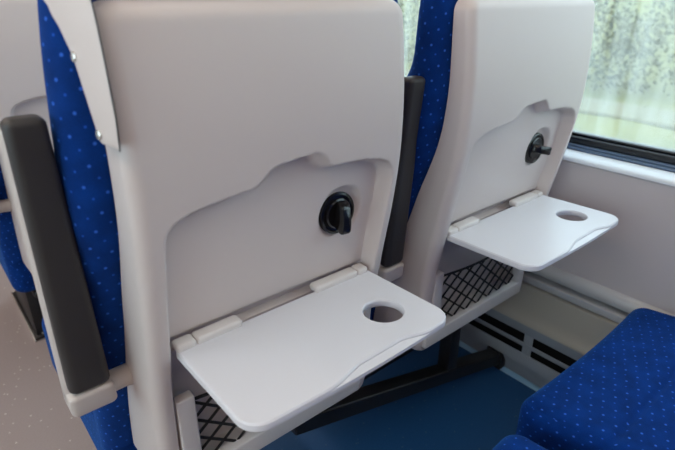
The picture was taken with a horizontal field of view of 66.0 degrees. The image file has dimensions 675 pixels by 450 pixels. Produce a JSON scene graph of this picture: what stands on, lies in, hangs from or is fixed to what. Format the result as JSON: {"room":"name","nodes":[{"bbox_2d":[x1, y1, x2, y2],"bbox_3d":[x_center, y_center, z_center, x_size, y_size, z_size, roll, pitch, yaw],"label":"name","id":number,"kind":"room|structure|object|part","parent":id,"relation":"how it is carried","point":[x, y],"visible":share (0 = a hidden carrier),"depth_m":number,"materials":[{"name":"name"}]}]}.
{"room":"train carriage","nodes":[
{"label":"train carriage","id":0,"kind":"room"},
{"bbox_2d":[0,264,535,449],"bbox_3d":[-1.050,0.552,1.519,2.740,0.102,10.000,-19,31,-36],"label":"floor","id":1,"kind":"structure","parent":0,"point":[475,411],"depth_m":1.46,"materials":[{"name":"blue plastic"}]},
{"bbox_2d":[11,290,44,341],"bbox_3d":[-0.648,0.069,2.018,1.053,0.368,0.676,-19,31,-36],"label":"frame","id":2,"kind":"object","parent":1,"relation":"on","point":[28,305],"visible":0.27,"depth_m":1.76,"materials":[{"name":"black metal"}]},
{"bbox_2d":[0,0,53,297],"bbox_3d":[-0.769,-0.257,1.467,0.549,0.910,0.804,-19,31,-36],"label":"passenger seat","id":3,"kind":"object","parent":2,"relation":"on","point":[22,83],"visible":0.1,"depth_m":1.15,"materials":[{"name":"beige"}]},
{"bbox_2d":[0,165,22,262],"bbox_3d":[-0.712,-0.306,1.406,0.503,0.770,0.308,-19,31,-36],"label":"backrest cushion","id":4,"kind":"object","parent":3,"relation":"on","point":[11,239],"depth_m":1.36,"materials":[{"name":"blue fabric"}]},
{"bbox_2d":[0,250,35,292],"bbox_3d":[-0.871,-0.006,1.744,0.490,0.184,0.446,-19,31,-36],"label":"seat cushion","id":5,"kind":"object","parent":3,"relation":"on","point":[19,276],"depth_m":1.47,"materials":[{"name":"blue fabric"}]},
{"bbox_2d":[492,435,546,449],"bbox_3d":[0.304,0.247,0.361,0.534,0.910,0.661,-19,31,-36],"label":"passenger seat","id":6,"kind":"object","parent":1,"relation":"on","point":[511,442],"visible":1,"depth_m":0.81,"materials":[{"name":"blue fabric"}]},
{"bbox_2d":[548,159,674,313],"bbox_3d":[-0.045,-0.841,1.813,0.120,2.200,10.000,-19,31,-36],"label":"wall","id":7,"kind":"structure","parent":0,"point":[635,258],"depth_m":1.18,"materials":[{"name":"white plastic"}]},
{"bbox_2d":[459,341,540,391],"bbox_3d":[-0.059,0.155,2.254,0.030,0.020,10.000,-19,31,-36],"label":"baseboard","id":8,"kind":"structure","parent":7,"relation":"attached to","point":[514,375],"depth_m":1.59,"materials":[{"name":"grey"}]},
{"bbox_2d":[460,271,628,387],"bbox_3d":[0.238,0.140,1.804,0.076,0.343,7.000,-19,31,-36],"label":"air vent","id":9,"kind":"object","parent":7,"relation":"in","point":[544,328],"visible":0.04,"depth_m":1.41,"materials":[{"name":"grey"}]},
{"bbox_2d":[291,328,504,435],"bbox_3d":[-0.010,0.341,1.367,0.985,0.322,0.436,-19,31,-36],"label":"frame","id":10,"kind":"object","parent":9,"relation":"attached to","point":[449,367],"visible":0.36,"depth_m":1.29,"materials":[{"name":"black metal"}]},
{"bbox_2d":[0,0,445,449],"bbox_3d":[-0.234,0.007,0.889,0.549,0.910,0.804,-19,31,-36],"label":"passenger seat","id":11,"kind":"object","parent":10,"relation":"on","point":[204,225],"visible":1,"depth_m":0.63,"materials":[{"name":"plastic"}]},
{"bbox_3d":[-0.327,0.063,0.615,0.055,0.383,0.072,-19,31,-36],"label":"armrest","id":12,"kind":"part","parent":11,"relation":"part of","materials":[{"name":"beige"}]},
{"bbox_3d":[-0.258,-0.181,0.496,0.152,0.198,0.024,20,31,37],"label":"grab handle","id":13,"kind":"part","parent":11,"relation":"part of","materials":[{"name":"plastic"}]},
{"bbox_3d":[-0.333,0.223,0.697,0.058,0.036,0.052,-19,31,-36],"label":"arm","id":14,"kind":"part","parent":11,"relation":"part of","materials":[{"name":"beige plastic"}]},
{"bbox_2d":[42,318,136,449],"bbox_3d":[-0.336,0.257,1.166,0.490,0.184,0.446,-19,31,-36],"label":"seat cushion","id":15,"kind":"object","parent":11,"relation":"on","point":[98,431],"depth_m":0.89,"materials":[{"name":"blue fabric"}]},
{"bbox_3d":[-0.218,0.317,0.766,0.028,0.166,0.018,-19,31,-36],"label":"net post","id":16,"kind":"part","parent":11,"relation":"part of","materials":[{"name":"grey plastic"}]},
{"bbox_3d":[-0.117,0.336,0.900,0.360,0.034,0.066,-19,31,-36],"label":"net rail","id":17,"kind":"part","parent":11,"relation":"part of","materials":[{"name":"grey plastic"}]},
{"bbox_3d":[0.292,0.296,1.351,0.039,0.224,0.036,-19,31,-36],"label":"post","id":18,"kind":"part","parent":10,"relation":"part of","materials":[{"name":"black metal"}]},
{"bbox_2d":[370,0,617,349],"bbox_3d":[0.190,-0.140,1.214,0.537,0.910,0.804,-19,31,-36],"label":"passenger seat","id":19,"kind":"object","parent":10,"relation":"on","point":[494,89],"visible":0.83,"depth_m":0.97,"materials":[{"name":"plastic"}]},
{"bbox_3d":[0.096,0.089,1.033,0.058,0.036,0.052,-19,31,-36],"label":"arm","id":20,"kind":"part","parent":19,"relation":"part of","materials":[{"name":"beige plastic"}]},
{"bbox_2d":[370,0,457,319],"bbox_3d":[0.243,-0.188,1.150,0.503,0.770,0.308,-19,31,-36],"label":"backrest cushion","id":21,"kind":"object","parent":19,"relation":"on","point":[425,254],"depth_m":0.93,"materials":[{"name":"blue fabric"}]},
{"bbox_3d":[0.202,0.172,1.088,0.028,0.166,0.018,-19,31,-36],"label":"net post","id":22,"kind":"part","parent":19,"relation":"part of","materials":[{"name":"grey plastic"}]},
{"bbox_3d":[0.303,0.191,1.222,0.360,0.034,0.066,-19,31,-36],"label":"net rail","id":23,"kind":"part","parent":19,"relation":"part of","materials":[{"name":"grey plastic"}]},
{"bbox_3d":[0.449,0.087,1.278,0.024,0.166,0.018,-19,31,-36],"label":"net post","id":24,"kind":"part","parent":19,"relation":"part of","materials":[{"name":"grey plastic"}]},
{"bbox_3d":[0.242,0.264,1.864,0.066,0.067,7.000,-19,31,-36],"label":"panel","id":25,"kind":"part","parent":9,"relation":"part of","materials":[{"name":"grey"}]},
{"bbox_2d":[461,309,583,380],"bbox_3d":[0.215,0.184,1.802,0.004,0.134,7.000,-19,31,-36],"label":"grille","id":26,"kind":"object","parent":9,"relation":"attached to","point":[532,331],"depth_m":1.46,"materials":[{"name":"grey"}]},
{"bbox_3d":[0.236,0.063,1.767,0.071,0.116,7.000,-19,31,-36],"label":"panel","id":27,"kind":"part","parent":9,"relation":"part of","materials":[{"name":"beige plastic"}]},
{"bbox_2d":[515,308,674,449],"bbox_3d":[0.700,0.098,0.693,0.534,0.910,0.661,-19,31,-36],"label":"passenger seat","id":28,"kind":"object","parent":7,"relation":"attached to","point":[620,394],"visible":0.98,"depth_m":0.89,"materials":[{"name":"blue fabric"}]},
{"bbox_2d":[532,265,674,315],"bbox_3d":[-0.079,-0.204,2.071,0.066,0.034,10.000,-19,31,-36],"label":"trim","id":29,"kind":"structure","parent":7,"relation":"attached to","point":[618,300],"depth_m":1.26,"materials":[{"name":"grey plastic"}]},
{"bbox_2d":[563,148,674,186],"bbox_3d":[-0.062,-0.491,1.957,0.091,0.017,10.000,-19,31,-36],"label":"trim","id":30,"kind":"structure","parent":7,"relation":"attached to","point":[631,169],"depth_m":1.16,"materials":[{"name":"white plastic"}]},
{"bbox_2d":[567,129,674,172],"bbox_3d":[0.402,-0.738,1.268,0.050,1.004,4.600,-19,31,-36],"label":"window frame","id":31,"kind":"structure","parent":7,"relation":"in","point":[662,158],"depth_m":1.18,"materials":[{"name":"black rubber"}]},
{"bbox_2d":[401,0,674,134],"bbox_3d":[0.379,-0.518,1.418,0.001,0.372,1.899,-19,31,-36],"label":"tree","id":32,"kind":"object","parent":31,"relation":"attached to","point":[412,0],"visible":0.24,"depth_m":1.14,"materials":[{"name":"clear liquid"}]},
{"label":"outside","id":33,"kind":"structure","parent":0,"visible":0},
{"bbox_2d":[398,0,674,148],"bbox_3d":[14.313,-12.584,29.837,60.000,2.600,90.000,-19,31,-36],"label":"outdoor background","id":34,"kind":"object","parent":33,"point":[630,130],"visible":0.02,"depth_m":11.89,"materials":[{"name":"green plant"}]},
{"bbox_2d":[398,0,674,95],"bbox_3d":[2.273,-7.580,15.246,2.566,5.355,38.077,-19,31,-36],"label":"foliage","id":35,"kind":"object","parent":34,"relation":"on","point":[620,44],"visible":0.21,"depth_m":11.27,"materials":[{"name":"green plant"}]},
{"bbox_2d":[404,70,674,129],"bbox_3d":[-2.296,-5.766,17.592,1.200,0.110,90.000,-19,31,-36],"label":"gravel track","id":36,"kind":"object","parent":34,"relation":"on","point":[638,113],"depth_m":9.24,"materials":[{"name":"white gravel"}]}
]}

